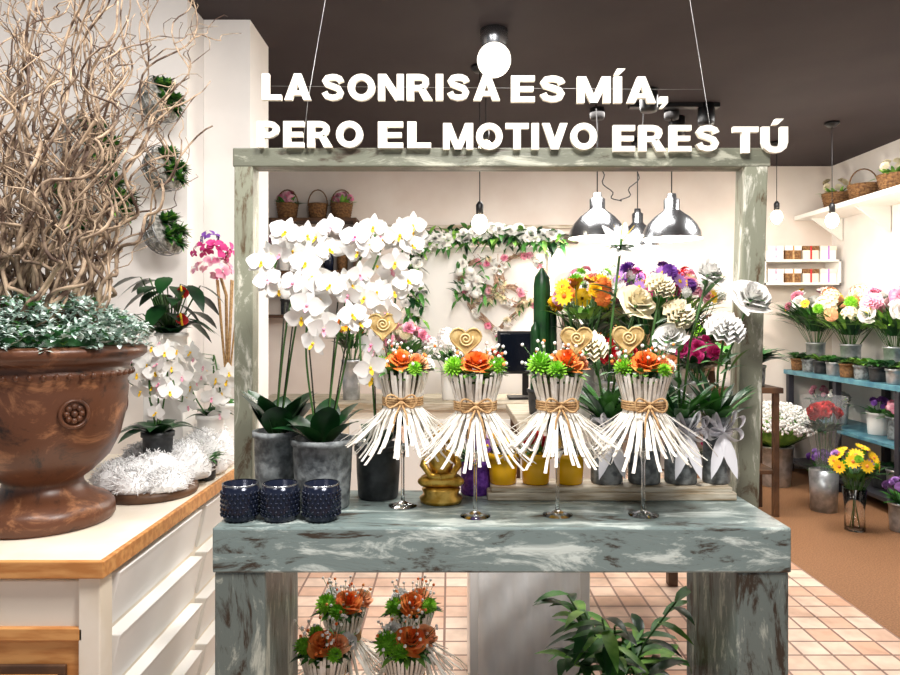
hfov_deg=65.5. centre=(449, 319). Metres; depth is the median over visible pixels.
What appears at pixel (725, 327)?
flower vase
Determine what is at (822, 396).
potted flower
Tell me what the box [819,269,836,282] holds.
gift box
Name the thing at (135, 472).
wreath
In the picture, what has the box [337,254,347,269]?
decorative bottle
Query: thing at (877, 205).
wall shelf
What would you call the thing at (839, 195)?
wicker basket
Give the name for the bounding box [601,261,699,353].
flower bouquet
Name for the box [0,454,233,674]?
counter
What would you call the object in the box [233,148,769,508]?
frame
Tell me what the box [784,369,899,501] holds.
shelving
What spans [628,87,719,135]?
ceiling spotlights
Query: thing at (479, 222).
pendant light
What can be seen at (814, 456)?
potted flower
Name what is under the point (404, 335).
flower bouquet
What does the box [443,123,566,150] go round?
letter sign
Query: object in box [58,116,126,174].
wall planter
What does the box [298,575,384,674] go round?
bouquet
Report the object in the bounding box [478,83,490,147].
pendant light
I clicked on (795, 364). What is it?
potted succulent
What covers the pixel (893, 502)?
potted flower
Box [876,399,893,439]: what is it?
potted flower
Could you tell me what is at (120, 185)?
wall planter
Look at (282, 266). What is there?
flower vase
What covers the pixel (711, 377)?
shelving
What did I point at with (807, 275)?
gift box
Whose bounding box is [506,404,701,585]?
stand
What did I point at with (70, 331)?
plant
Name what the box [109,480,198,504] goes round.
wood slice
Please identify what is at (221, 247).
orchid
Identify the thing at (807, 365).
potted succulent
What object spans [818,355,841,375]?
potted succulent
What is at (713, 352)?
bouquet
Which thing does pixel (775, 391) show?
plant stand
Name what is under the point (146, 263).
wall
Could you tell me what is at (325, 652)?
bouquet
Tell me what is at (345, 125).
letter sign
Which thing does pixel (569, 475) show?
potted plant
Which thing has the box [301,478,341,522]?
glass
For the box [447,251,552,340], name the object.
heart wreath
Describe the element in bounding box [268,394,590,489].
countertop
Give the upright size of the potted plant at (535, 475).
0.151 m
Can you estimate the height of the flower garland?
1.063 m
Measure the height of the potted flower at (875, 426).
0.299 m
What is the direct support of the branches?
on the urn
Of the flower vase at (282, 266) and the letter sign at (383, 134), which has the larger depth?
the flower vase at (282, 266)
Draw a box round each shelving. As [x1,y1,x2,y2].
[562,314,725,382]
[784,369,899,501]
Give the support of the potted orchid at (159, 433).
on the wreath at (135, 472)
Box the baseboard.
[625,458,804,468]
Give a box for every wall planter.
[34,181,89,243]
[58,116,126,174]
[85,171,141,226]
[137,75,187,123]
[142,144,191,191]
[143,209,191,255]
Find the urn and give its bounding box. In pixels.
[0,343,147,539]
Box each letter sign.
[257,2,472,147]
[336,121,362,148]
[378,121,430,148]
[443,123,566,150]
[473,74,499,101]
[511,1,718,151]
[570,123,596,150]
[732,119,787,153]
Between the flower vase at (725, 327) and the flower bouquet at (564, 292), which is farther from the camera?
the flower bouquet at (564, 292)
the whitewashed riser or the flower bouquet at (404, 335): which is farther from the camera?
the flower bouquet at (404, 335)
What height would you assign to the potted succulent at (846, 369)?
0.169 m
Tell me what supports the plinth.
on the floor
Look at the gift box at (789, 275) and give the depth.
6.38 m
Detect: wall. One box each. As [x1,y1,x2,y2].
[0,0,203,453]
[268,166,831,457]
[832,139,899,466]
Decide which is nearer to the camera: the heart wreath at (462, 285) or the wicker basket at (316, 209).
the heart wreath at (462, 285)
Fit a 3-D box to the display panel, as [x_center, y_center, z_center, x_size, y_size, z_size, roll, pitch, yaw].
[0.245,0.440,5.022,0.990,1.920,0.075,0,0,0]
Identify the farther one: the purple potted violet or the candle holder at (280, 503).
the purple potted violet
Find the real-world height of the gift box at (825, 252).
0.125 m
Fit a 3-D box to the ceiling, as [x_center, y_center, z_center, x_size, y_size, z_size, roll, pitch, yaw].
[0.350,-1.480,3.100,6.700,0.060,7.200,0,0,0]
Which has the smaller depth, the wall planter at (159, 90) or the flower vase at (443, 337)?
the wall planter at (159, 90)
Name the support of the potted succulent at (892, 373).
on the shelving at (855, 429)
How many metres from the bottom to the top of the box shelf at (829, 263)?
0.230 m
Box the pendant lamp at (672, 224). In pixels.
[641,109,702,241]
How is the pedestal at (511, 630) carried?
attached to the floor
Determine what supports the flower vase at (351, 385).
on the countertop at (441, 409)
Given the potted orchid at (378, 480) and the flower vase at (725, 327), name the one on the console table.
the potted orchid at (378, 480)
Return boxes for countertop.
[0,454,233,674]
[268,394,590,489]
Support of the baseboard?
attached to the wall at (439, 198)
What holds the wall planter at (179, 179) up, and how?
attached to the wall at (146, 263)
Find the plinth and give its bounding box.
[467,573,589,674]
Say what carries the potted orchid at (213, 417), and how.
on the wreath at (135, 472)
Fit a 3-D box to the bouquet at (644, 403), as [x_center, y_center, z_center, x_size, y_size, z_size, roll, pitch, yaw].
[0.490,0.259,1.800,0.332,0.489,0.317,0,0,-36]
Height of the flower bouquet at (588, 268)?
0.452 m
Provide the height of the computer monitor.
0.429 m
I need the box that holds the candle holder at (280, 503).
[260,478,300,522]
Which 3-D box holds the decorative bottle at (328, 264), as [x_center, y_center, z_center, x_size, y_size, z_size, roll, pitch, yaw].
[-1.120,-0.611,6.450,0.100,0.320,0.100,0,0,0]
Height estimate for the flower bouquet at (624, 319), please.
0.660 m
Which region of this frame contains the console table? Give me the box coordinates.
[213,490,790,674]
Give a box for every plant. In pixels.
[0,287,155,352]
[486,434,528,485]
[519,431,551,485]
[533,586,694,674]
[553,433,591,485]
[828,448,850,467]
[870,461,893,488]
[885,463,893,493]
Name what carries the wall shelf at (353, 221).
attached to the wall at (439, 198)
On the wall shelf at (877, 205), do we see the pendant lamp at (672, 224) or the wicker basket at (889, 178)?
the wicker basket at (889, 178)
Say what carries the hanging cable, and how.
hanging from the ceiling
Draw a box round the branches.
[0,0,240,348]
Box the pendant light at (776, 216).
[770,141,782,223]
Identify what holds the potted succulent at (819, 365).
on the shelving at (855, 429)
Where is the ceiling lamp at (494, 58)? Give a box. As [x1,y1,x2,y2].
[477,24,510,77]
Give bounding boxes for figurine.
[417,423,463,505]
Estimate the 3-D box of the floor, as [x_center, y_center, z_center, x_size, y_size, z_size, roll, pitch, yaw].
[0.350,1.425,3.050,6.700,0.050,7.100,0,0,0]
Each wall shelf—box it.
[268,218,359,317]
[794,185,899,240]
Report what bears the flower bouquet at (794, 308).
on the shelving at (855, 429)
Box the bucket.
[762,400,817,487]
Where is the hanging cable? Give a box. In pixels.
[595,104,643,200]
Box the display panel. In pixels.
[417,247,553,393]
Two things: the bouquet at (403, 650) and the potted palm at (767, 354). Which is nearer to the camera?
the bouquet at (403, 650)
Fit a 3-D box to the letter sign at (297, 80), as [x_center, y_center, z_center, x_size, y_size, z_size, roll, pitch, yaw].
[-0.252,-0.727,2.085,0.638,0.430,0.019,0,0,0]
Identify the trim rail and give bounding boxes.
[387,225,577,243]
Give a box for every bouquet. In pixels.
[291,610,359,674]
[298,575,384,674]
[340,313,464,509]
[358,575,468,674]
[370,611,437,674]
[413,327,535,519]
[487,327,623,518]
[532,264,635,396]
[542,272,621,417]
[567,265,590,307]
[573,326,717,518]
[587,337,637,391]
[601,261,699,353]
[602,279,667,350]
[614,266,645,282]
[643,349,685,369]
[657,269,729,399]
[668,335,729,421]
[677,266,689,299]
[690,318,715,347]
[769,286,847,371]
[797,400,846,513]
[805,284,885,364]
[833,286,899,366]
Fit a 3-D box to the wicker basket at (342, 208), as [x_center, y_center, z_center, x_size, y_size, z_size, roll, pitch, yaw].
[-1.014,-1.069,6.447,0.324,0.276,0.276,0,0,0]
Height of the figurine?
0.216 m
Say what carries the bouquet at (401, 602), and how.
on the bench
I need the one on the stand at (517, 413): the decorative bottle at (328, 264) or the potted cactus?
the potted cactus
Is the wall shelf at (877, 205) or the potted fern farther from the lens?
the wall shelf at (877, 205)
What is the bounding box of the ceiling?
[189,0,899,165]
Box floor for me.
[298,469,899,674]
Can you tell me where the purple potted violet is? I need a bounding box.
[453,435,493,495]
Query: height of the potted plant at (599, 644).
0.498 m
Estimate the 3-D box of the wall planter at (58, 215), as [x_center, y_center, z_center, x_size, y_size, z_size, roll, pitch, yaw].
[-1.544,-0.444,2.820,0.256,0.273,0.262,0,0,0]
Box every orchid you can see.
[118,334,205,453]
[153,341,233,434]
[190,230,233,444]
[240,213,344,489]
[272,213,402,510]
[353,211,427,500]
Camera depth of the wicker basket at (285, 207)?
6.39 m
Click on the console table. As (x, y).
(735, 557)
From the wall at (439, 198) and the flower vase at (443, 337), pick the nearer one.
the flower vase at (443, 337)
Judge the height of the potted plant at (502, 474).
0.151 m
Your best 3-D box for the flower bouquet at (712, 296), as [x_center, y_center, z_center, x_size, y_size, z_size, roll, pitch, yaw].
[1.142,0.097,3.431,0.567,0.704,0.659,0,0,-8]
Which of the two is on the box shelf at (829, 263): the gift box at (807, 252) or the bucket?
the gift box at (807, 252)
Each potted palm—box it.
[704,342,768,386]
[762,348,799,385]
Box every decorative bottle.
[323,236,333,269]
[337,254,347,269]
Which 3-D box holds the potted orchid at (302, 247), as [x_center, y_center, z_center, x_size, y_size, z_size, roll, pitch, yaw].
[-0.436,0.107,1.950,0.305,0.794,0.241,0,0,0]
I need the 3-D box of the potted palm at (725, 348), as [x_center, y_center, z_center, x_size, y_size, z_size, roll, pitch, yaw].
[2.030,0.318,5.141,0.656,0.322,0.551,0,0,38]
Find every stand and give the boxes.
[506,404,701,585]
[709,384,783,516]
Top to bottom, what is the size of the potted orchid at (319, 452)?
0.787 m
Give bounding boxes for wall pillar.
[204,20,267,427]
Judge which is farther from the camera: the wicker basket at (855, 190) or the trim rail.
the trim rail
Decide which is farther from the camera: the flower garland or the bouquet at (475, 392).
the flower garland
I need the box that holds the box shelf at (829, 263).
[765,259,840,285]
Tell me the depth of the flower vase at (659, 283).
1.98 m
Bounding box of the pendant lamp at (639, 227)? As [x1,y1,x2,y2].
[617,137,659,249]
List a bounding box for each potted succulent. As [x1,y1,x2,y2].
[784,352,805,369]
[795,353,819,371]
[803,354,829,373]
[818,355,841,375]
[833,356,857,377]
[841,357,870,379]
[856,358,888,381]
[876,359,899,384]
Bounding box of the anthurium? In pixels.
[106,277,222,362]
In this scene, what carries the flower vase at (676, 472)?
on the whitewashed riser
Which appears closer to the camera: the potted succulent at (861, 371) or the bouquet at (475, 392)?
the bouquet at (475, 392)
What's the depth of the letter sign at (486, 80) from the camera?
2.08 m
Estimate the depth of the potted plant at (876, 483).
5.36 m
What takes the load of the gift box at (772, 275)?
on the box shelf at (829, 263)
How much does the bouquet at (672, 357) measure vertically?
0.322 m
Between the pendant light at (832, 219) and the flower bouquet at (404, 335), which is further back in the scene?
the pendant light at (832, 219)
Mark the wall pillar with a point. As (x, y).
(234, 65)
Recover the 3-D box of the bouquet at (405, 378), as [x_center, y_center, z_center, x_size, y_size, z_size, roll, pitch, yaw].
[-0.125,0.243,1.899,0.327,0.522,0.318,0,0,41]
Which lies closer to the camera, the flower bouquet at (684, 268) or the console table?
the console table
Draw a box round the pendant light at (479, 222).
[471,64,487,233]
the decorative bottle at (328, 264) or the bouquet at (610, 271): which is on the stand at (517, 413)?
the bouquet at (610, 271)
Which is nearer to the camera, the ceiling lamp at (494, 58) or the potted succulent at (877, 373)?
the ceiling lamp at (494, 58)
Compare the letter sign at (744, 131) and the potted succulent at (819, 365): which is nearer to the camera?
the letter sign at (744, 131)
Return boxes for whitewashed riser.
[487,479,736,500]
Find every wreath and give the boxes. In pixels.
[87,423,233,495]
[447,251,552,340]
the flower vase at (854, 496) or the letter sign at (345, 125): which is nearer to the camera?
the letter sign at (345, 125)
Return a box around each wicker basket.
[274,189,307,217]
[307,189,327,217]
[328,189,355,217]
[815,178,851,206]
[847,168,878,199]
[870,157,899,190]
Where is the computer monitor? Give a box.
[497,331,530,399]
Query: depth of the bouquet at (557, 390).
1.76 m
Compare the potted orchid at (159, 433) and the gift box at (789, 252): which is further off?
the gift box at (789, 252)
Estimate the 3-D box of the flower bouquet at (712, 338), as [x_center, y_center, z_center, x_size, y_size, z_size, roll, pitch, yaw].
[2.347,0.186,6.352,0.355,0.466,0.323,0,0,0]
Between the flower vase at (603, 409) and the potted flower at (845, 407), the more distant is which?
the potted flower at (845, 407)
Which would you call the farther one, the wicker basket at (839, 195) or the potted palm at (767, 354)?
the wicker basket at (839, 195)
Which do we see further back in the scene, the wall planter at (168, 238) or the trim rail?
the trim rail
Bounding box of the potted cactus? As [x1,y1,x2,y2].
[527,268,556,414]
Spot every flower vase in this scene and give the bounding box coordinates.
[268,232,288,269]
[277,281,293,313]
[321,314,370,399]
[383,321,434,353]
[421,327,462,399]
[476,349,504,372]
[579,223,655,484]
[588,272,694,484]
[648,257,735,484]
[670,280,778,484]
[823,443,887,532]
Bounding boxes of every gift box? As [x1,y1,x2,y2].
[765,246,783,258]
[766,269,783,282]
[783,246,801,258]
[783,269,801,282]
[801,246,818,258]
[801,269,818,282]
[819,246,836,258]
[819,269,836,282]
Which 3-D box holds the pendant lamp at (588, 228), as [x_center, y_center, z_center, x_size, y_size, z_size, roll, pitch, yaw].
[1.010,-1.004,4.800,0.400,0.889,0.400,0,0,0]
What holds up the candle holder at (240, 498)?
on the console table
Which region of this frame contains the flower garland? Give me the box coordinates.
[394,222,573,356]
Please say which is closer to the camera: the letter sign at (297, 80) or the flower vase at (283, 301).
the letter sign at (297, 80)
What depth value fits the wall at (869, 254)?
6.05 m
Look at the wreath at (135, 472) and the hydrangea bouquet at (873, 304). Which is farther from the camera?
the hydrangea bouquet at (873, 304)
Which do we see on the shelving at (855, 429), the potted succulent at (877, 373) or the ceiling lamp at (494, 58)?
the potted succulent at (877, 373)
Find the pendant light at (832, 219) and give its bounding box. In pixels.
[824,120,839,227]
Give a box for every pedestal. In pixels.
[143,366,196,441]
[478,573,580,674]
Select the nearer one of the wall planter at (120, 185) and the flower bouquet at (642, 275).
the wall planter at (120, 185)
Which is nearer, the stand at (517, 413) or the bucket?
the stand at (517, 413)
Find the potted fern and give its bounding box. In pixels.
[198,451,225,480]
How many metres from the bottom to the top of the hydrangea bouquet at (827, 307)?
0.763 m
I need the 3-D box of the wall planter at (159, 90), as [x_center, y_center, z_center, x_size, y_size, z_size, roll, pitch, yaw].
[-1.230,-0.943,2.990,0.194,0.201,0.204,0,0,0]
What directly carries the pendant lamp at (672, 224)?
hanging from the ceiling
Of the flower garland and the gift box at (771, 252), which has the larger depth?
the gift box at (771, 252)
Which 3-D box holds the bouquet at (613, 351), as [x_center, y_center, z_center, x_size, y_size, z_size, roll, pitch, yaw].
[0.709,0.250,3.125,0.334,0.397,0.282,0,0,-6]
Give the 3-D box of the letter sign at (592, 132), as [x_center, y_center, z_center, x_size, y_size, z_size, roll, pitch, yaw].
[0.396,-0.543,2.085,0.077,0.080,0.019,0,0,0]
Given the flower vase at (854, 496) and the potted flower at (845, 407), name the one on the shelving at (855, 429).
the potted flower at (845, 407)
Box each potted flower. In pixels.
[804,448,832,469]
[805,385,830,419]
[824,389,854,424]
[860,396,890,435]
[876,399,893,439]
[881,476,899,532]
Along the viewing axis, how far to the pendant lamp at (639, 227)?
5.56 m
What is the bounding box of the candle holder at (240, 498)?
[220,478,260,522]
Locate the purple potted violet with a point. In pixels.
(483, 481)
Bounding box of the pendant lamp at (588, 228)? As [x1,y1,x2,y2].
[568,107,621,241]
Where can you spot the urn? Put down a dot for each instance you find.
(62, 412)

